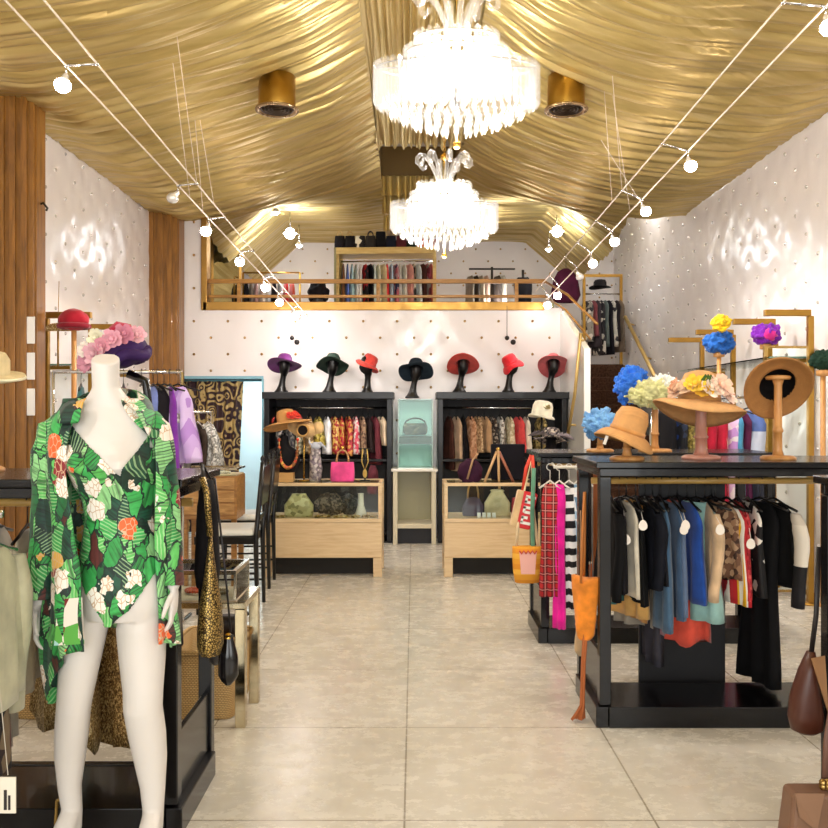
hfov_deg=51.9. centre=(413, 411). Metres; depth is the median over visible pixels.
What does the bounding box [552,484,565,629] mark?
dress
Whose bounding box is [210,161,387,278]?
ceiling
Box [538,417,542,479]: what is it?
stand
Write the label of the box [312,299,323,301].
floor vase
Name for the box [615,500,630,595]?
blouse
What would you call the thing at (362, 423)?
dress
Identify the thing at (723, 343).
felt hat
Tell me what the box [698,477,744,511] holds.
clothes hanger
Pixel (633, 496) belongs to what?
clothes hanger
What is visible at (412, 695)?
floor
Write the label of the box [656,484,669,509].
clothes hanger
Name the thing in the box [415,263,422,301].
dress
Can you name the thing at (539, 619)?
display rack
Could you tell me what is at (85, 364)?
flower
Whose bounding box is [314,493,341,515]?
handbag
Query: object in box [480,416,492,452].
dress
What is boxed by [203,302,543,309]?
trim
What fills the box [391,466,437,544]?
shelf unit
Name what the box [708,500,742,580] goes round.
blouse
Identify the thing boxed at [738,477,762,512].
clothes hanger
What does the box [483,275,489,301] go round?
blouse
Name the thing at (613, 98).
wire
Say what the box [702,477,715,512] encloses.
clothes hanger
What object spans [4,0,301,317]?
cable
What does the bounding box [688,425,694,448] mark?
dress
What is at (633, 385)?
hat
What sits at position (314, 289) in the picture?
bouquet
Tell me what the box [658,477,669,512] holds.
clothes hanger
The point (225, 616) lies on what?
handbag
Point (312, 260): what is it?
wall
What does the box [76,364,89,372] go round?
flower
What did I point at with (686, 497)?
clothes hanger
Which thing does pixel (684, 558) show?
dress
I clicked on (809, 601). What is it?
frame
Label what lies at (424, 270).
dress
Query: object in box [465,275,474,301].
blouse
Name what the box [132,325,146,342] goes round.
flower
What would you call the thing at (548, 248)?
ceiling lamp
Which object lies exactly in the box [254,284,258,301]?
blouse
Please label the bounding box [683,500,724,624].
skirt
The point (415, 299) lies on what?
dress
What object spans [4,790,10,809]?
print
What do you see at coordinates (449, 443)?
gown
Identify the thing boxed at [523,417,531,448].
dress
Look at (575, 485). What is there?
scarf
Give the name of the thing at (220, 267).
gilt mirror
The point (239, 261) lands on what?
spotlight
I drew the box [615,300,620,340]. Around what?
dress
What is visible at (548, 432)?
felt hat
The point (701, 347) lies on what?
frame
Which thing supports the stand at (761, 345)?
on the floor
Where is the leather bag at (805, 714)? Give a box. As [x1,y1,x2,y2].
[787,547,827,735]
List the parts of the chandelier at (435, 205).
bulb, bulb, bulb, stem, frame, chain, bulb, bulb, bulb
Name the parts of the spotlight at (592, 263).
bulb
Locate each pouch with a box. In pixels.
[208,655,218,664]
[214,478,238,685]
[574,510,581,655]
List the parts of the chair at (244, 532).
seat frame, leg, leg, backrest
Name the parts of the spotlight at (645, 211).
bulb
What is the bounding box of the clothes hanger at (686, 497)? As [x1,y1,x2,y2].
[680,477,701,512]
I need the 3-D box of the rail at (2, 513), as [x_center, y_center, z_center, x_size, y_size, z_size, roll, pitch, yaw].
[-1.813,0.892,2.500,1.206,1.207,0.320,0,0,0]
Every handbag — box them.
[223,611,248,636]
[284,493,313,516]
[314,493,341,515]
[330,446,354,481]
[334,231,344,247]
[345,231,354,246]
[355,236,364,246]
[365,231,375,246]
[375,231,385,246]
[386,236,395,246]
[396,231,405,246]
[403,417,426,434]
[406,236,416,246]
[417,239,426,246]
[427,239,436,249]
[462,486,483,515]
[484,489,509,515]
[511,497,514,513]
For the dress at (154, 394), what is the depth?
5.89 m
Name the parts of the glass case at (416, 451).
floor plate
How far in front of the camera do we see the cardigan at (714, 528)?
4.11 m
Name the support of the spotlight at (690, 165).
hanging from the cable at (780, 5)
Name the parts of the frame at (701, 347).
post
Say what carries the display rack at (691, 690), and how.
on the floor
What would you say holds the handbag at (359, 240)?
on the clothes rack at (340, 253)
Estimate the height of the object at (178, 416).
0.259 m
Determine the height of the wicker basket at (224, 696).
0.340 m
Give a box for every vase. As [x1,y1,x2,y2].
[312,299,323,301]
[355,493,366,515]
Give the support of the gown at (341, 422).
hanging from the clothes hanger
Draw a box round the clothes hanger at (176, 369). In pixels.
[172,369,200,391]
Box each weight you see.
[290,336,299,344]
[505,336,515,344]
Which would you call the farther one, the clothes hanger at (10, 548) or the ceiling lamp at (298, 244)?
the ceiling lamp at (298, 244)
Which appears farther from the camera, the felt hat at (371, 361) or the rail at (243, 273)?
the rail at (243, 273)
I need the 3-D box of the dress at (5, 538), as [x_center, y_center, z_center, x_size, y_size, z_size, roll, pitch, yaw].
[-1.613,0.876,3.309,0.103,0.849,0.419,0,0,-9]
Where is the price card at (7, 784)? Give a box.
[0,692,15,812]
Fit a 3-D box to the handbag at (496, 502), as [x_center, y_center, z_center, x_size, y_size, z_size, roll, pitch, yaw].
[0.776,0.845,7.930,0.240,0.248,0.100,0,0,0]
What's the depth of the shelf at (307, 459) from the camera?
9.74 m
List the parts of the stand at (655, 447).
post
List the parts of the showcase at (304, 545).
leg, pane, frame, leg, corner post, leg, corner post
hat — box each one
[0,351,26,383]
[56,308,91,330]
[76,321,151,372]
[263,409,311,431]
[267,353,301,372]
[288,421,323,437]
[316,353,348,375]
[356,353,377,372]
[398,357,432,380]
[447,353,478,374]
[502,353,523,374]
[528,400,554,419]
[528,427,573,444]
[538,353,566,377]
[581,406,614,440]
[589,279,610,289]
[594,406,652,454]
[613,365,679,409]
[653,370,746,426]
[702,330,735,354]
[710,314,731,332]
[743,357,814,418]
[750,322,781,345]
[808,349,827,369]
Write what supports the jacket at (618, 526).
hanging from the clothes hanger at (612, 503)
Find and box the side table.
[182,586,259,727]
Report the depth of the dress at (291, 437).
9.84 m
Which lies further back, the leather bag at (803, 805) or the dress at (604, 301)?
the dress at (604, 301)
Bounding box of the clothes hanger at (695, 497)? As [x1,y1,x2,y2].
[680,477,731,510]
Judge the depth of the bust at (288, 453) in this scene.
7.89 m
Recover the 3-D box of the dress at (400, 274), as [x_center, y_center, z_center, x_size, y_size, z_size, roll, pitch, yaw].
[-0.204,-1.659,11.986,0.082,0.854,0.376,0,0,-12]
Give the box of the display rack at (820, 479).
[813,475,827,773]
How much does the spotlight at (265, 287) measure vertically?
0.163 m
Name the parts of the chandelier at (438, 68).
scroll arm, bulb, scroll arm, bulb, bulb, scroll arm, frame, stem, bulb, bulb, scroll arm, scroll arm, bulb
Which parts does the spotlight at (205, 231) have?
bulb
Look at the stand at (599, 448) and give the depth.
5.66 m
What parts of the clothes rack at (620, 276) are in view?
post, clothe rail, post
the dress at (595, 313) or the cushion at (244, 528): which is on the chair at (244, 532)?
the cushion at (244, 528)
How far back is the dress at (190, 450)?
5.95 m
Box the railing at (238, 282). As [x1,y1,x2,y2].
[208,279,598,339]
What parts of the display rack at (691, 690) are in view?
post, panel, rail, post, panel, rail, clothe rail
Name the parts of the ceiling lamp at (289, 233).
stem, bulb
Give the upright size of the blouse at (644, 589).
0.499 m
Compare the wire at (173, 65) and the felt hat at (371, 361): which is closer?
the wire at (173, 65)
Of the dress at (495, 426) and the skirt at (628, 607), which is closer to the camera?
the skirt at (628, 607)
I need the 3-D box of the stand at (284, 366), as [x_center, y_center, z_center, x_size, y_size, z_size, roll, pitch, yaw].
[-1.534,-0.444,9.943,0.193,0.430,0.152,0,0,34]
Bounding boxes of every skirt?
[539,483,557,596]
[611,500,649,619]
[613,500,654,628]
[630,499,647,623]
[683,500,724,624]
[709,500,723,598]
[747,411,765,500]
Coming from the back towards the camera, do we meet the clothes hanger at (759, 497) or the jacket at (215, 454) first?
the jacket at (215, 454)
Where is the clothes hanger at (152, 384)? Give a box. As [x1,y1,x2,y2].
[150,369,161,390]
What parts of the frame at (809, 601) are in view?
post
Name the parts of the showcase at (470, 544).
leg, corner post, corner post, leg, pane, frame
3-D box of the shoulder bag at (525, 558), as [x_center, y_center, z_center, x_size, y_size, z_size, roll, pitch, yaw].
[0.725,0.705,5.447,0.190,0.782,0.105,0,0,0]
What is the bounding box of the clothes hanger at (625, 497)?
[621,477,640,512]
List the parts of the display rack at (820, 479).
post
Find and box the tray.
[219,472,243,475]
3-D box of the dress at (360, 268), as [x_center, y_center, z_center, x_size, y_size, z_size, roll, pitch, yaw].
[-0.761,-1.655,12.020,0.081,0.861,0.374,0,0,-8]
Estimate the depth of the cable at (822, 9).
5.59 m
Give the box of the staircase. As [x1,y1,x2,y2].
[591,364,649,497]
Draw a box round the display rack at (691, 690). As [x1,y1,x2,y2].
[573,456,827,727]
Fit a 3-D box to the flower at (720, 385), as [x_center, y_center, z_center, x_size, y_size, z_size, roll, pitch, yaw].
[1.512,-0.135,4.161,0.131,0.115,0.067,0,0,-32]
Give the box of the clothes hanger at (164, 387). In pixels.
[152,369,172,390]
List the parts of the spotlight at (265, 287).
bulb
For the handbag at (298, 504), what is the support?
on the showcase at (304, 545)
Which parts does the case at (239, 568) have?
floor plate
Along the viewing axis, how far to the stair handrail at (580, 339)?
9.05 m
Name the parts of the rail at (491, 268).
post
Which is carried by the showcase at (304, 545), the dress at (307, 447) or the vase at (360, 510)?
the vase at (360, 510)
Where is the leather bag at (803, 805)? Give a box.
[778,712,827,827]
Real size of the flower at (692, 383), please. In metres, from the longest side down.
0.111 x 0.093 x 0.061 m
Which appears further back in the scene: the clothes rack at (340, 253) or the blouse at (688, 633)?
the clothes rack at (340, 253)
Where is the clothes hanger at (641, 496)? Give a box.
[625,484,668,505]
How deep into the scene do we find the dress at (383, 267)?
11.91 m
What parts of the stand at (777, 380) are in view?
post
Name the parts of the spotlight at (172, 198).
bulb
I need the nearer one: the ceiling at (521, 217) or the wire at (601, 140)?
the wire at (601, 140)
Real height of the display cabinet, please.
1.041 m
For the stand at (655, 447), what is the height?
0.344 m
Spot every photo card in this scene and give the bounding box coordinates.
[27,317,34,343]
[27,353,34,379]
[27,389,34,414]
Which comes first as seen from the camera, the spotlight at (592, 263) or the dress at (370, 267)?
the spotlight at (592, 263)
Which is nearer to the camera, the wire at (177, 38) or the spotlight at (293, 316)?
the wire at (177, 38)
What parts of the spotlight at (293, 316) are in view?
bulb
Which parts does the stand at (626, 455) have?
post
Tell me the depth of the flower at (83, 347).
3.23 m
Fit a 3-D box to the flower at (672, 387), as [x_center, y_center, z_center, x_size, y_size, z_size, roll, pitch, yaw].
[1.305,-0.138,4.296,0.043,0.084,0.081,6,-7,0]
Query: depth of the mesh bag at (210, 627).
3.10 m
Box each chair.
[194,453,270,614]
[218,448,280,588]
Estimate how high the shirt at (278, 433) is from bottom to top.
0.419 m
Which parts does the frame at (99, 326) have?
post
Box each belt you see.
[589,473,590,561]
[593,474,596,570]
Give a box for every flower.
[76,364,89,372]
[77,341,87,357]
[77,355,90,371]
[82,342,102,363]
[86,328,101,342]
[92,337,109,354]
[102,329,121,348]
[114,323,133,343]
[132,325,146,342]
[286,412,295,418]
[292,410,300,418]
[667,377,676,392]
[667,380,681,397]
[676,379,692,393]
[683,373,706,391]
[694,384,714,396]
[701,377,724,397]
[711,373,733,395]
[725,385,736,403]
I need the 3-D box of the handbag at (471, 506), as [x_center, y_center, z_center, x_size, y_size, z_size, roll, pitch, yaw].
[0.552,0.809,7.950,0.200,0.320,0.100,0,0,0]
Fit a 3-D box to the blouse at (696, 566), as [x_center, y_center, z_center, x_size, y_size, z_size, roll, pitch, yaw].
[1.385,0.696,4.332,0.086,0.489,0.444,0,0,-2]
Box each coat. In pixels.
[517,277,531,301]
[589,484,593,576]
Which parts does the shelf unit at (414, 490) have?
leg, shelf, panel, leg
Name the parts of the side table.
frame, leg, leg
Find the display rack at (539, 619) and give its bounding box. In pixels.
[526,449,775,643]
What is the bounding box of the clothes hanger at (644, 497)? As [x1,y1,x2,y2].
[640,477,658,512]
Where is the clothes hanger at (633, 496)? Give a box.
[631,495,649,508]
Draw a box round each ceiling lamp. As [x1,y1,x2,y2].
[272,207,279,214]
[283,212,296,238]
[295,225,302,247]
[545,228,552,251]
[550,215,563,236]
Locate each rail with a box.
[0,510,4,517]
[51,370,191,623]
[194,411,213,424]
[242,272,300,301]
[469,267,514,301]
[650,412,651,445]
[658,396,743,444]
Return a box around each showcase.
[262,479,383,576]
[442,479,551,576]
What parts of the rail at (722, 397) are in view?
post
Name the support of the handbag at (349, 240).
on the clothes rack at (340, 253)
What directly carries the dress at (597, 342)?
hanging from the clothes rack at (620, 276)
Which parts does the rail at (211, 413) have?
post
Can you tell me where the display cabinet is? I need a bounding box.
[184,465,244,585]
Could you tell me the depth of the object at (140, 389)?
5.91 m
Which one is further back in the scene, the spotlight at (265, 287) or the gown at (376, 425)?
the gown at (376, 425)
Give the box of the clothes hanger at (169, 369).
[167,369,176,390]
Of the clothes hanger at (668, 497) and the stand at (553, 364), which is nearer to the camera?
the clothes hanger at (668, 497)
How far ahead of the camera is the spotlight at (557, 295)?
9.46 m
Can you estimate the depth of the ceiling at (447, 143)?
11.12 m
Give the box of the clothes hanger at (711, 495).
[707,484,722,509]
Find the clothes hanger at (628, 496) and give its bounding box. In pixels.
[613,484,643,505]
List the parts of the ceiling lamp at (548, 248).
stem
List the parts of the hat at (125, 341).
crown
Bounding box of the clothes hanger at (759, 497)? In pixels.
[746,477,788,511]
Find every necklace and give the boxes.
[184,586,197,593]
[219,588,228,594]
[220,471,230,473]
[278,438,298,468]
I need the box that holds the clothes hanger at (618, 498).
[615,477,626,512]
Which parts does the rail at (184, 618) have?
post, post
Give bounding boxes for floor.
[11,532,820,827]
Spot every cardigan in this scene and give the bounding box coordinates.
[622,500,639,599]
[642,500,668,591]
[700,500,724,602]
[761,501,809,609]
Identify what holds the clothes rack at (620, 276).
on the floor
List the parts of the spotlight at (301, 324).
bulb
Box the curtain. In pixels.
[184,379,261,531]
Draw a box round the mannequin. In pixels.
[27,354,183,827]
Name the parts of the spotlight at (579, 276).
bulb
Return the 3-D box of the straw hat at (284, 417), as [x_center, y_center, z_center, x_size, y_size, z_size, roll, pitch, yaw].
[-1.180,0.081,7.947,0.448,0.224,0.480,0,0,15]
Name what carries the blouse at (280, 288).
hanging from the rail at (243, 273)
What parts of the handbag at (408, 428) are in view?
handle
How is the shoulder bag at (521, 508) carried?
hanging from the display rack at (539, 619)
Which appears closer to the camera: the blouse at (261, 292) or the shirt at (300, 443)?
the shirt at (300, 443)
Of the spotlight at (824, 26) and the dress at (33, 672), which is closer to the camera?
the dress at (33, 672)
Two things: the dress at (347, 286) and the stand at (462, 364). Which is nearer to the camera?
the stand at (462, 364)
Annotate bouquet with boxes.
[307,284,329,301]
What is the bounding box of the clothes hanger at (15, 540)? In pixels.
[10,499,29,545]
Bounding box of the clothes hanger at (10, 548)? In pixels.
[0,543,18,550]
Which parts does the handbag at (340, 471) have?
handle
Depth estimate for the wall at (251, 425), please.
11.80 m
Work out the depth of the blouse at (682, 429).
6.92 m
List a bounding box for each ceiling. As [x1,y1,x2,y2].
[0,0,379,220]
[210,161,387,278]
[358,0,485,150]
[374,142,463,179]
[382,140,448,145]
[384,194,447,238]
[446,162,629,274]
[458,0,827,218]
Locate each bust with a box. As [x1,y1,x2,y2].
[267,435,300,475]
[538,438,564,480]
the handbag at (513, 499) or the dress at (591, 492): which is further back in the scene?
the handbag at (513, 499)
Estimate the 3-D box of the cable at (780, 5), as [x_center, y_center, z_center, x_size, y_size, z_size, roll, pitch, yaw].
[1.763,-1.910,5.923,0.012,0.927,8.577,0,0,-4]
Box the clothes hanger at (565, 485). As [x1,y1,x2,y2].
[555,464,570,488]
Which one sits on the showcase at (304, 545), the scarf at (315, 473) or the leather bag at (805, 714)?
the scarf at (315, 473)
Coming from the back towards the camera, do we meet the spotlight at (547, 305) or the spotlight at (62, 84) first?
the spotlight at (547, 305)
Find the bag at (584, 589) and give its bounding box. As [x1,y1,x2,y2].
[571,492,597,720]
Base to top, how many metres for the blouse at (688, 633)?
0.752 m
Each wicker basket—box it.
[18,693,35,719]
[182,625,248,719]
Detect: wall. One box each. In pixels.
[45,133,148,416]
[184,219,561,535]
[239,382,261,508]
[242,235,613,363]
[560,311,590,483]
[613,112,827,588]
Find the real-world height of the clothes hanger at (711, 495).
0.164 m
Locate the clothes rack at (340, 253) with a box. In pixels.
[334,247,435,301]
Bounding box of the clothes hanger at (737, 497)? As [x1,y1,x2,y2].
[728,477,750,512]
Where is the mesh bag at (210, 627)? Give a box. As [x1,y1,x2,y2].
[197,477,223,657]
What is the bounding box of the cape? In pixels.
[551,268,580,302]
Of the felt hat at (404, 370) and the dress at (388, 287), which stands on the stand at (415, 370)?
the felt hat at (404, 370)
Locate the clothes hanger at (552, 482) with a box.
[539,464,560,488]
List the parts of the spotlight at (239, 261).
bulb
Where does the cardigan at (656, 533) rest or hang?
hanging from the clothes hanger at (644, 497)
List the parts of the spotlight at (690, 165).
bulb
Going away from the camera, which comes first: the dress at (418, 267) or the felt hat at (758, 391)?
the felt hat at (758, 391)
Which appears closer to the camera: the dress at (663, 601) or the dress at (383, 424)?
the dress at (663, 601)
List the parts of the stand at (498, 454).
rod, rod, rod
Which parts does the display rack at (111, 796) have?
rail, clothe rail, post, rail, panel, post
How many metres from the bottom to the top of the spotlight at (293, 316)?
0.171 m
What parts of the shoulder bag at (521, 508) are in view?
panel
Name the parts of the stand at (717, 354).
post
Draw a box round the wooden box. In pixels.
[279,472,294,481]
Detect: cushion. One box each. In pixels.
[195,522,260,535]
[221,509,261,520]
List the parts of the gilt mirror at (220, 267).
glass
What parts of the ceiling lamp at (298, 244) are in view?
stem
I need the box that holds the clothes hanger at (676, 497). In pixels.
[673,477,685,512]
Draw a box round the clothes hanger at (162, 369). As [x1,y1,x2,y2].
[157,369,184,391]
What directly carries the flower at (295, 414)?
on the straw hat at (284, 417)
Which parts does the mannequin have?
support rod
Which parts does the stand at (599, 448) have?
post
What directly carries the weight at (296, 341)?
hanging from the wall at (216, 342)
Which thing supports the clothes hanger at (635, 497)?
hanging from the display rack at (691, 690)
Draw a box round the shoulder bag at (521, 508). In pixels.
[509,455,537,529]
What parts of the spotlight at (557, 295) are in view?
bulb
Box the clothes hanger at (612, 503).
[611,499,618,512]
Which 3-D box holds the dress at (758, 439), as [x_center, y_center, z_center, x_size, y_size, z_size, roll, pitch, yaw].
[2.784,0.531,7.052,0.281,1.099,0.376,0,0,-29]
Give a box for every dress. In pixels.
[0,527,18,746]
[12,528,40,694]
[77,386,84,396]
[150,386,157,410]
[153,386,169,422]
[168,386,179,467]
[169,386,202,462]
[285,429,294,447]
[305,417,313,453]
[341,264,345,301]
[345,264,349,301]
[350,264,354,301]
[354,264,358,301]
[359,264,362,301]
[359,416,366,453]
[362,264,368,301]
[365,417,374,452]
[367,264,373,301]
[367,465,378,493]
[372,264,375,301]
[376,264,381,301]
[377,416,386,445]
[380,264,386,301]
[386,264,389,301]
[389,263,394,301]
[393,263,398,301]
[399,264,402,301]
[401,264,407,301]
[406,263,413,301]
[412,264,416,301]
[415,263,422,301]
[420,263,426,301]
[425,263,430,301]
[429,263,432,301]
[474,416,484,452]
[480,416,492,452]
[488,417,499,443]
[497,416,506,443]
[504,416,515,443]
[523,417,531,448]
[532,418,546,448]
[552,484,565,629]
[564,483,576,610]
[581,300,593,341]
[588,300,601,347]
[589,492,591,576]
[592,300,598,336]
[592,300,605,355]
[599,300,614,355]
[603,300,609,346]
[611,300,618,346]
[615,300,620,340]
[615,300,625,352]
[642,589,663,667]
[652,500,673,634]
[659,410,676,448]
[664,500,687,621]
[674,500,689,617]
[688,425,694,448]
[707,426,716,448]
[716,424,728,501]
[717,500,751,607]
[731,500,754,601]
[736,500,781,689]
[738,417,745,495]
[742,413,752,497]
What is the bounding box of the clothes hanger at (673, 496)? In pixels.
[663,484,697,501]
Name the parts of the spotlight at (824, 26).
bulb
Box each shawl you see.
[29,676,100,754]
[98,627,129,748]
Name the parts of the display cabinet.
leg, leg, drawer, drawer, lid frame, drawer, leg, leg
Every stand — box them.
[71,330,76,397]
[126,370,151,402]
[274,361,289,391]
[298,437,308,480]
[322,360,337,391]
[359,356,372,391]
[359,448,370,480]
[405,365,421,397]
[452,359,468,391]
[484,447,513,488]
[502,367,517,391]
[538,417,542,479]
[542,359,558,391]
[586,438,613,451]
[609,442,644,460]
[638,408,671,451]
[681,411,720,459]
[713,352,724,395]
[760,344,771,349]
[760,375,796,460]
[816,370,827,606]
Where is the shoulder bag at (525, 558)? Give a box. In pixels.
[512,462,540,583]
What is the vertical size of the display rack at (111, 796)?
1.262 m
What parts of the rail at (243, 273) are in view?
post, post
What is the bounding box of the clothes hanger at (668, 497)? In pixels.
[663,477,683,512]
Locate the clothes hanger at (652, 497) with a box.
[648,477,664,512]
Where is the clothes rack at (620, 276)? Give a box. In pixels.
[582,274,622,363]
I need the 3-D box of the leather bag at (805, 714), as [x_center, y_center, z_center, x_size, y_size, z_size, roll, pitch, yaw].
[1.460,0.850,3.163,0.130,0.696,0.115,0,0,0]
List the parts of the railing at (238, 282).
post, rail, rail, post, post, stair rail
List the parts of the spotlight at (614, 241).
bulb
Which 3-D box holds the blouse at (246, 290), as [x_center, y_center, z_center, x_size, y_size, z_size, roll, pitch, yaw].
[-2.352,-1.499,11.902,0.091,0.699,0.333,0,0,-26]
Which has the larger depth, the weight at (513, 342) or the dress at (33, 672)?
the weight at (513, 342)
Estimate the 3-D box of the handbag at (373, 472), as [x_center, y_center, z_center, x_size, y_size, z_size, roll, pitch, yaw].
[-0.453,0.761,9.620,0.149,0.319,0.266,0,0,-7]
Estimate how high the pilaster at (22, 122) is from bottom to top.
3.950 m
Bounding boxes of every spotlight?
[54,61,99,92]
[167,182,198,203]
[201,215,225,235]
[235,249,253,265]
[261,275,274,291]
[275,290,287,305]
[290,305,299,319]
[298,314,306,326]
[540,284,550,308]
[549,274,560,298]
[564,256,583,280]
[576,241,596,267]
[595,219,618,245]
[621,189,650,215]
[661,141,696,171]
[780,0,827,35]
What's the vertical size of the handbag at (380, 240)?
0.250 m
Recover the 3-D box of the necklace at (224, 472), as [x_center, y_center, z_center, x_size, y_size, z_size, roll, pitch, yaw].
[-1.676,0.500,7.054,0.314,0.028,0.032,0,0,0]
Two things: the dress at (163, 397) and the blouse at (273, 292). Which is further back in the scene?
the blouse at (273, 292)
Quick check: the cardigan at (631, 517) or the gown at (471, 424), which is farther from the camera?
the gown at (471, 424)
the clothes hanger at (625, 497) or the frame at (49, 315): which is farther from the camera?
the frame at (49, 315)
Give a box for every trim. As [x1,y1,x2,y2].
[184,376,263,455]
[201,217,209,309]
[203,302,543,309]
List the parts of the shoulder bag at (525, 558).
panel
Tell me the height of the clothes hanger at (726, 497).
0.164 m
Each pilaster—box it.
[0,96,44,546]
[149,212,183,386]
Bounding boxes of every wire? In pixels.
[173,65,189,195]
[177,38,196,181]
[195,122,202,209]
[200,121,213,201]
[601,140,639,200]
[604,92,611,198]
[612,76,621,187]
[613,98,629,209]
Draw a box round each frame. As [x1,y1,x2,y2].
[45,312,91,420]
[88,324,130,391]
[668,338,704,366]
[695,329,735,404]
[732,319,777,345]
[763,309,813,605]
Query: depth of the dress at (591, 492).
5.38 m
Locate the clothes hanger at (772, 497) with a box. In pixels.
[758,477,797,511]
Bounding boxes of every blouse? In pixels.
[244,284,248,301]
[249,284,253,301]
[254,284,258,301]
[259,284,264,301]
[265,284,270,301]
[271,284,276,301]
[277,284,282,299]
[283,284,288,301]
[289,284,295,301]
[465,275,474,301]
[473,275,479,301]
[478,275,485,301]
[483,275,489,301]
[493,275,501,301]
[500,275,507,301]
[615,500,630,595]
[630,501,648,607]
[649,500,668,586]
[664,499,710,647]
[676,421,687,448]
[681,501,707,605]
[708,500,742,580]
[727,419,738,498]
[742,500,767,598]
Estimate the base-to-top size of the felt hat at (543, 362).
0.292 m
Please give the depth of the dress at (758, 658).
4.25 m
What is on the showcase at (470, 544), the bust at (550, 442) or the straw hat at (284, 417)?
the bust at (550, 442)
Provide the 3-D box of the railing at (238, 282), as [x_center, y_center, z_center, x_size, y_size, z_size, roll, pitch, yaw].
[-0.234,-1.206,9.868,4.534,0.822,1.033,0,0,0]
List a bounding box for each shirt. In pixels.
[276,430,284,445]
[295,418,302,453]
[313,416,325,445]
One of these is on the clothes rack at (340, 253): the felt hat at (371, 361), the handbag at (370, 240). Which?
the handbag at (370, 240)
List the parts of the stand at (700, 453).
post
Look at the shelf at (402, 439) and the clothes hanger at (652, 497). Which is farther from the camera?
the shelf at (402, 439)
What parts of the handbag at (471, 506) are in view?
handle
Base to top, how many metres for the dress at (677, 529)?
0.569 m
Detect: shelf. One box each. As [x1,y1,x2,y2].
[50,364,125,376]
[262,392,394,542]
[300,457,386,461]
[399,436,431,443]
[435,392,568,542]
[443,457,528,461]
[680,356,805,373]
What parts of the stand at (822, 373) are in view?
post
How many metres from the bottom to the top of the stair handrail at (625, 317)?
1.980 m
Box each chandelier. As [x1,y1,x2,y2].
[375,0,538,148]
[391,14,496,257]
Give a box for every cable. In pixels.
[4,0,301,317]
[43,0,307,316]
[536,0,785,290]
[543,3,827,302]
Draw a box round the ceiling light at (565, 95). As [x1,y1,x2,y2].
[544,72,587,117]
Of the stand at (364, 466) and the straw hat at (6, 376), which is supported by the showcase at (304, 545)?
the stand at (364, 466)
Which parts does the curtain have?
rod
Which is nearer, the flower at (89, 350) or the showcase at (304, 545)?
the flower at (89, 350)
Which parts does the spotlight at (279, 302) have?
bulb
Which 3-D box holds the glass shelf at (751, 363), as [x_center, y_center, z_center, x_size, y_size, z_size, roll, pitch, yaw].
[3.055,-0.420,7.923,0.470,0.041,2.354,0,0,0]
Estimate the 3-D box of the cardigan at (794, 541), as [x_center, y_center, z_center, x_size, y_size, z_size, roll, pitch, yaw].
[1.831,0.701,4.335,0.112,0.499,0.514,0,0,-12]
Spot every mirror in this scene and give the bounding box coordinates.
[210,237,241,301]
[763,346,805,591]
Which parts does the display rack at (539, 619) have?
post, panel, rail, post, clothe rail, post, post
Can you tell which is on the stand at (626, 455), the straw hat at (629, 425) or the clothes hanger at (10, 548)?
the straw hat at (629, 425)
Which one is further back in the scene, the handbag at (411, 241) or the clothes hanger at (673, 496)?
the handbag at (411, 241)
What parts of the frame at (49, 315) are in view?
post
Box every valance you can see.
[381,175,455,196]
[382,196,448,214]
[383,215,451,231]
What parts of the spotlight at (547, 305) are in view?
bulb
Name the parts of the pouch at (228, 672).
cord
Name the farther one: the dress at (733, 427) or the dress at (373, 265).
the dress at (373, 265)
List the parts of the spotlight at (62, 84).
bulb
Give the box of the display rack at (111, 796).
[0,468,219,827]
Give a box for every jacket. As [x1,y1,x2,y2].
[0,708,11,775]
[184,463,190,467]
[190,429,200,467]
[196,424,207,467]
[199,423,224,470]
[593,504,626,602]
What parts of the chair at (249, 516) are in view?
leg, seat frame, leg, leg, backrest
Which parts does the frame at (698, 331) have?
post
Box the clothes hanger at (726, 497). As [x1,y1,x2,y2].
[716,477,747,511]
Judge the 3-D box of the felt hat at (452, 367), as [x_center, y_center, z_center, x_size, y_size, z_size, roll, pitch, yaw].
[0.574,-0.567,9.929,0.379,0.251,0.339,0,0,5]
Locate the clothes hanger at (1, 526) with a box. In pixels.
[0,524,13,531]
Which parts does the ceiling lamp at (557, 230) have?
lamp shade, bulb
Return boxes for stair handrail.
[567,333,584,434]
[623,315,655,376]
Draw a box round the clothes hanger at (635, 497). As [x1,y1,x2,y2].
[632,477,643,512]
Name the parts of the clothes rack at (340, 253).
panel, post, post, clothe rail, post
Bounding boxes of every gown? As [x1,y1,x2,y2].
[322,417,331,453]
[330,416,339,453]
[338,416,345,454]
[344,416,352,455]
[352,416,359,454]
[366,416,382,464]
[443,416,454,469]
[451,416,462,470]
[460,417,468,458]
[466,416,476,458]
[513,417,526,452]
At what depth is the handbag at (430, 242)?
11.93 m
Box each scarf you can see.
[194,463,220,589]
[308,440,326,481]
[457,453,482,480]
[530,468,535,545]
[574,484,576,553]
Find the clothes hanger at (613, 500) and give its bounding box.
[611,496,620,509]
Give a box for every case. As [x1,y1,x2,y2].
[182,559,248,601]
[398,399,432,468]

